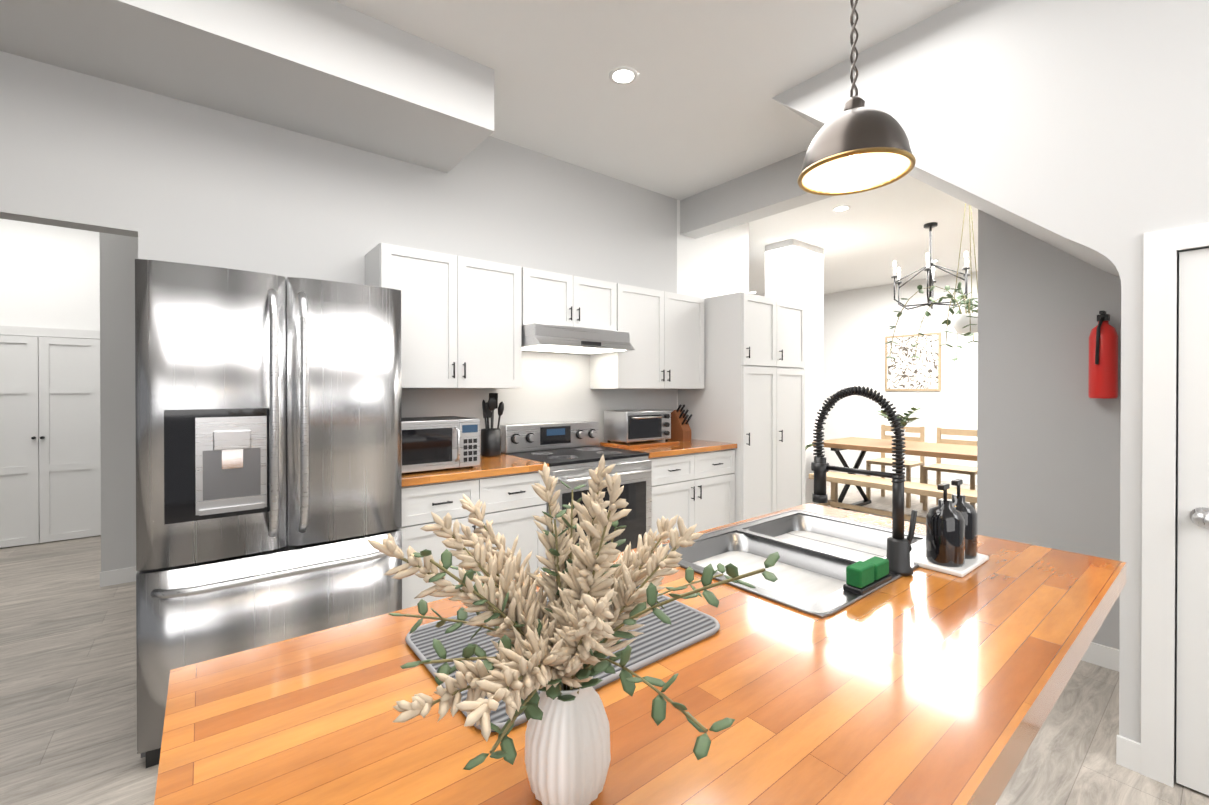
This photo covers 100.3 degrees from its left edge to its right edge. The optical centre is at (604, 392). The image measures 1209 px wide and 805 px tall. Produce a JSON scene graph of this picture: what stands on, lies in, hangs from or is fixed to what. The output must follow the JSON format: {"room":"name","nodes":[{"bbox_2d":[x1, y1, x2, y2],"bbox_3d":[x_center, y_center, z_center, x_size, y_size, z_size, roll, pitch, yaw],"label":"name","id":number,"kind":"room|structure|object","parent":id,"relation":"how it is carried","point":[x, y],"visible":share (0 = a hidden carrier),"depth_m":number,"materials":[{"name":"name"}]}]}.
{"room":"kitchen","nodes":[
{"label":"kitchen","id":0,"kind":"room"},
{"bbox_2d":[0,218,95,547],"bbox_3d":[-6.004,-0.190,3.576,4.060,3.000,0.100,0,0,-38],"label":"wall","id":1,"kind":"structure","parent":0,"point":[57,277],"depth_m":4.41,"materials":[{"name":"paint"}]},
{"bbox_2d":[0,326,100,547],"bbox_3d":[-4.865,0.371,4.364,0.880,1.870,0.083,0,0,-38],"label":"closet doors","id":2,"kind":"structure","parent":1,"relation":"in","point":[50,468],"depth_m":4.39,"materials":[{"name":"white wood"}]},
{"bbox_2d":[96,232,137,571],"bbox_3d":[-2.049,-0.194,4.544,3.540,3.000,0.100,0,0,-38],"label":"wall","id":3,"kind":"structure","parent":0,"point":[116,255],"depth_m":3.46,"materials":[{"name":"paint"}]},
{"bbox_2d":[100,566,136,586],"bbox_3d":[-2.016,1.256,4.506,3.545,0.100,0.012,0,0,-38],"label":"baseboard","id":4,"kind":"structure","parent":3,"relation":"attached to","point":[116,576],"depth_m":3.45,"materials":[{"name":"white wood"}]},
{"bbox_2d":[0,0,493,172],"bbox_3d":[-3.010,-1.517,1.114,5.700,0.320,0.650,0,0,-38],"label":"soffit","id":5,"kind":"structure","parent":0,"point":[334,71],"depth_m":2.19,"materials":[{"name":"paint"}]},
{"bbox_2d":[0,51,748,453],"bbox_3d":[-2.034,-0.183,2.385,8.800,3.000,0.120,0,0,-38],"label":"wall","id":6,"kind":"structure","parent":0,"point":[162,177],"depth_m":2.74,"materials":[{"name":"paint"}]},
{"bbox_2d":[365,243,521,388],"bbox_3d":[-0.919,-0.401,2.959,0.818,0.750,0.359,0,0,-38],"label":"upper cabinet","id":7,"kind":"object","parent":6,"relation":"attached to","point":[460,321],"visible":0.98,"depth_m":2.83,"materials":[{"name":"white wood"}]},
{"bbox_2d":[521,267,616,330],"bbox_3d":[-0.298,-0.599,3.450,0.754,0.360,0.359,0,0,-38],"label":"upper cabinet","id":8,"kind":"object","parent":6,"relation":"attached to","point":[551,298],"visible":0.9,"depth_m":3.31,"materials":[{"name":"white wood"}]},
{"bbox_2d":[521,323,634,353],"bbox_3d":[-0.244,-0.351,3.384,0.748,0.131,0.531,0,0,-38],"label":"range hood","id":9,"kind":"object","parent":8,"relation":"attached to","point":[537,337],"visible":0.79,"depth_m":3.19,"materials":[{"name":"silver metal"}]},
{"bbox_2d":[590,283,703,388],"bbox_3d":[0.368,-0.407,3.979,0.934,0.750,0.359,0,0,-38],"label":"upper cabinet","id":10,"kind":"object","parent":6,"relation":"attached to","point":[665,329],"visible":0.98,"depth_m":3.82,"materials":[{"name":"white wood"}]},
{"bbox_2d":[0,470,1208,804],"bbox_3d":[0.354,1.338,3.969,14.500,0.060,12.000,0,0,-38],"label":"floor","id":11,"kind":"structure","parent":0,"point":[68,690],"depth_m":2.11,"materials":[{"name":"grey wood"}]},
{"bbox_2d":[135,259,401,767],"bbox_3d":[-1.450,0.427,2.244,0.885,1.780,0.793,0,0,-38],"label":"refrigerator","id":12,"kind":"object","parent":11,"relation":"on","point":[268,461],"visible":0.92,"depth_m":1.91,"materials":[{"name":"metal"}]},
{"bbox_2d":[399,471,546,608],"bbox_3d":[-0.831,0.877,2.850,0.824,0.874,0.649,0,0,-38],"label":"base cabinet","id":13,"kind":"object","parent":11,"relation":"on","point":[514,503],"visible":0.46,"depth_m":2.59,"materials":[{"name":"white wood"}]},
{"bbox_2d":[402,453,548,486],"bbox_3d":[-0.835,0.419,2.852,0.827,0.038,0.636,0,0,-38],"label":"countertop","id":14,"kind":"structure","parent":13,"relation":"on","point":[502,464],"depth_m":2.64,"materials":[{"name":"brown wood"}]},
{"bbox_2d":[401,416,479,472],"bbox_3d":[-0.942,0.270,2.692,0.440,0.262,0.422,0,0,-38],"label":"microwave","id":15,"kind":"object","parent":14,"relation":"on","point":[437,443],"visible":0.81,"depth_m":2.56,"materials":[{"name":"silver metal"}]},
{"bbox_2d":[481,393,503,456],"bbox_3d":[-0.713,0.200,3.194,0.137,0.397,0.125,0,0,-38],"label":"utensil crock","id":16,"kind":"object","parent":14,"relation":"on","point":[491,442],"visible":1,"depth_m":3.15,"materials":[{"name":"grey metal"}]},
{"bbox_2d":[500,420,651,569],"bbox_3d":[-0.171,0.752,3.309,0.774,1.080,0.717,0,0,-38],"label":"range","id":17,"kind":"object","parent":11,"relation":"on","point":[574,462],"visible":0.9,"depth_m":3.25,"materials":[{"name":"silver metal"}]},
{"bbox_2d":[206,504,1005,804],"bbox_3d":[0.220,0.861,1.029,1.584,0.923,0.560,0,0,-38],"label":"kitchen island","id":18,"kind":"object","parent":11,"relation":"on","point":[808,654],"depth_m":0.62,"materials":[{"name":"orange wood"}]},
{"bbox_2d":[154,502,1125,804],"bbox_3d":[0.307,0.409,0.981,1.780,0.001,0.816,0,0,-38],"label":"island countertop","id":19,"kind":"structure","parent":18,"relation":"on","point":[925,714],"depth_m":0.65,"materials":[{"name":"brown wood"}]},
{"bbox_2d":[811,386,981,569],"bbox_3d":[0.649,0.194,1.203,0.463,0.420,0.294,0,0,-38],"label":"faucet","id":20,"kind":"object","parent":19,"relation":"on","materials":[{"name":"black metal"}]},
{"bbox_2d":[648,449,734,542],"bbox_3d":[0.473,0.872,3.884,0.940,0.874,0.649,0,0,-38],"label":"base cabinet","id":21,"kind":"object","parent":11,"relation":"on","point":[692,489],"visible":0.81,"depth_m":3.66,"materials":[{"name":"white wood"}]},
{"bbox_2d":[599,439,736,457],"bbox_3d":[0.469,0.414,3.887,0.944,0.038,0.636,0,0,-38],"label":"countertop","id":22,"kind":"structure","parent":21,"relation":"on","point":[691,446],"depth_m":3.67,"materials":[{"name":"brown wood"}]},
{"bbox_2d":[600,409,679,448],"bbox_3d":[0.272,0.265,3.873,0.520,0.260,0.340,0,0,-38],"label":"toaster oven","id":23,"kind":"object","parent":22,"relation":"on","point":[636,428],"visible":1,"depth_m":3.76,"materials":[{"name":"silver metal"}]},
{"bbox_2d":[670,405,691,440],"bbox_3d":[0.637,0.245,4.217,0.100,0.297,0.214,0,0,-38],"label":"knife block","id":24,"kind":"object","parent":22,"relation":"on","point":[680,429],"visible":1,"depth_m":4.18,"materials":[{"name":"brown wood"}]},
{"bbox_2d":[678,292,805,521],"bbox_3d":[1.222,0.261,4.430,0.900,2.090,0.719,0,0,-38],"label":"pantry cabinet","id":25,"kind":"object","parent":11,"relation":"on","point":[749,399],"visible":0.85,"depth_m":4.11,"materials":[{"name":"white wood"}]},
{"bbox_2d":[765,239,823,503],"bbox_3d":[2.227,-0.202,5.912,0.660,3.000,0.350,0,0,-38],"label":"column","id":26,"kind":"structure","parent":11,"relation":"on","point":[794,270],"depth_m":5.78,"materials":[{"name":"white paint"}]},
{"bbox_2d":[809,471,976,522],"bbox_3d":[2.732,1.070,4.654,0.340,0.470,1.620,0,0,-38],"label":"bench","id":27,"kind":"object","parent":11,"relation":"on","point":[836,478],"visible":0.29,"depth_m":4.74,"materials":[{"name":"brown wood"}]},
{"bbox_2d":[812,437,976,509],"bbox_3d":[3.280,0.924,5.088,0.920,0.762,2.000,0,0,-38],"label":"dining table","id":28,"kind":"object","parent":11,"relation":"on","point":[940,450],"visible":0.4,"depth_m":5.21,"materials":[{"name":"brown wood"}]},
{"bbox_2d":[877,407,921,444],"bbox_3d":[3.101,0.343,5.316,0.388,0.398,0.469,0,0,-38],"label":"potted plant","id":29,"kind":"object","parent":28,"relation":"on","point":[904,420],"visible":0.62,"depth_m":5.23,"materials":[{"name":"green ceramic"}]},
{"bbox_2d":[866,424,924,507],"bbox_3d":[3.465,0.848,6.013,0.440,0.900,0.480,0,0,-38],"label":"dining chair","id":30,"kind":"object","parent":11,"relation":"on","point":[882,461],"visible":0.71,"depth_m":5.99,"materials":[{"name":"brown wood"}]},
{"bbox_2d":[923,427,976,510],"bbox_3d":[3.844,0.850,5.535,0.440,0.900,0.480,0,0,-38],"label":"dining chair","id":31,"kind":"object","parent":11,"relation":"on","point":[938,467],"visible":0.52,"depth_m":5.58,"materials":[{"name":"brown wood"}]},
{"bbox_2d":[333,0,977,295],"bbox_3d":[0.354,-1.742,3.953,14.500,0.100,12.000,0,0,-38],"label":"ceiling","id":32,"kind":"structure","parent":0,"point":[694,108],"depth_m":2.85,"materials":[{"name":"paint"}]},
{"bbox_2d":[609,66,637,84],"bbox_3d":[0.100,-1.682,2.680,0.153,0.005,0.153,0,0,19],"label":"recessed light","id":33,"kind":"object","parent":32,"relation":"in","point":[627,75],"depth_m":2.67,"materials":[{"name":"white"}]},
{"bbox_2d":[680,150,832,238],"bbox_3d":[1.416,-1.540,3.661,0.200,0.300,2.160,0,0,-38],"label":"beam","id":34,"kind":"structure","parent":32,"relation":"attached to","point":[770,190],"depth_m":3.92,"materials":[{"name":"paint"}]},
{"bbox_2d":[832,205,850,211],"bbox_3d":[2.176,-1.691,4.633,0.153,0.005,0.153,0,0,40],"label":"recessed light","id":35,"kind":"object","parent":32,"relation":"in","point":[844,207],"depth_m":4.63,"materials":[{"name":"white"}]},
{"bbox_2d":[797,0,915,195],"bbox_3d":[0.604,-1.101,1.219,0.256,1.152,0.256,0,0,-38],"label":"pendant lamp","id":36,"kind":"object","parent":32,"relation":"hanging from","point":[856,146],"visible":1,"depth_m":1.20,"materials":[{"name":"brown metal"}]},
{"bbox_2d":[891,222,969,309],"bbox_3d":[3.280,-1.282,5.077,0.714,0.829,0.717,0,0,-38],"label":"chandelier","id":37,"kind":"object","parent":32,"relation":"hanging from","point":[929,269],"visible":0.94,"depth_m":5.07,"materials":[{"name":"black metal"}]},
{"bbox_2d":[885,203,977,360],"bbox_3d":[2.871,-0.974,3.945,1.174,1.432,1.074,0,0,-38],"label":"hanging plant","id":38,"kind":"object","parent":32,"relation":"hanging from","point":[965,324],"visible":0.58,"depth_m":3.93,"materials":[{"name":"green plant"}]},
{"bbox_2d":[823,271,977,484],"bbox_3d":[5.488,-0.206,6.821,0.100,3.000,10.100,0,0,-38],"label":"wall","id":39,"kind":"structure","parent":0,"point":[857,323],"depth_m":7.99,"materials":[{"name":"white paint"}]},
{"bbox_2d":[885,332,940,390],"bbox_3d":[4.699,-0.461,7.706,0.031,0.860,0.770,0,0,-38],"label":"framed art","id":40,"kind":"object","parent":39,"relation":"attached to","point":[904,371],"visible":0.96,"depth_m":7.68,"materials":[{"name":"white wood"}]},
{"bbox_2d":[772,0,1208,780],"bbox_3d":[2.774,-0.178,1.280,0.840,3.000,4.790,0,0,-38],"label":"wall","id":41,"kind":"structure","parent":0,"point":[1078,128],"depth_m":1.87,"materials":[{"name":"paint"}]},
{"bbox_2d":[1141,222,1208,786],"bbox_3d":[2.180,0.387,1.344,0.015,1.870,1.025,0,0,-38],"label":"door frame","id":42,"kind":"structure","parent":41,"relation":"attached to","point":[1162,247],"depth_m":1.71,"materials":[{"name":"white wood"}]},
{"bbox_2d":[1176,248,1208,795],"bbox_3d":[2.176,0.422,1.344,0.115,1.780,0.860,0,0,-38],"label":"closet door","id":43,"kind":"structure","parent":41,"relation":"in","point":[1192,747],"depth_m":1.66,"materials":[{"name":"white wood"}]},
{"bbox_2d":[977,209,1120,649],"bbox_3d":[3.379,-0.178,1.274,0.100,3.000,4.030,0,0,-38],"label":"wall","id":44,"kind":"structure","parent":0,"point":[1048,448],"depth_m":2.60,"materials":[{"name":"grey paint"}]},
{"bbox_2d":[1088,311,1117,398],"bbox_3d":[2.357,-0.178,2.384,0.119,0.410,0.098,0,0,-38],"label":"fire extinguisher","id":45,"kind":"object","parent":44,"relation":"attached to","point":[1103,364],"visible":0.98,"depth_m":2.35,"materials":[{"name":"red metal"}]},
{"bbox_2d":[1081,642,1140,773],"bbox_3d":[1.973,1.267,2.288,0.852,0.100,0.705,0,0,-38],"label":"baseboard","id":46,"kind":"structure","parent":44,"relation":"attached to","point":[1128,753],"depth_m":1.79,"materials":[{"name":"white wood"}]},
{"bbox_2d":[974,570,1125,804],"bbox_3d":[0.561,0.436,0.662,1.780,0.050,0.001,0,0,-38],"label":"countertop edge","id":47,"kind":"structure","parent":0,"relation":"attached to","point":[999,780],"depth_m":0.70,"materials":[{"name":"wood"}]}
]}

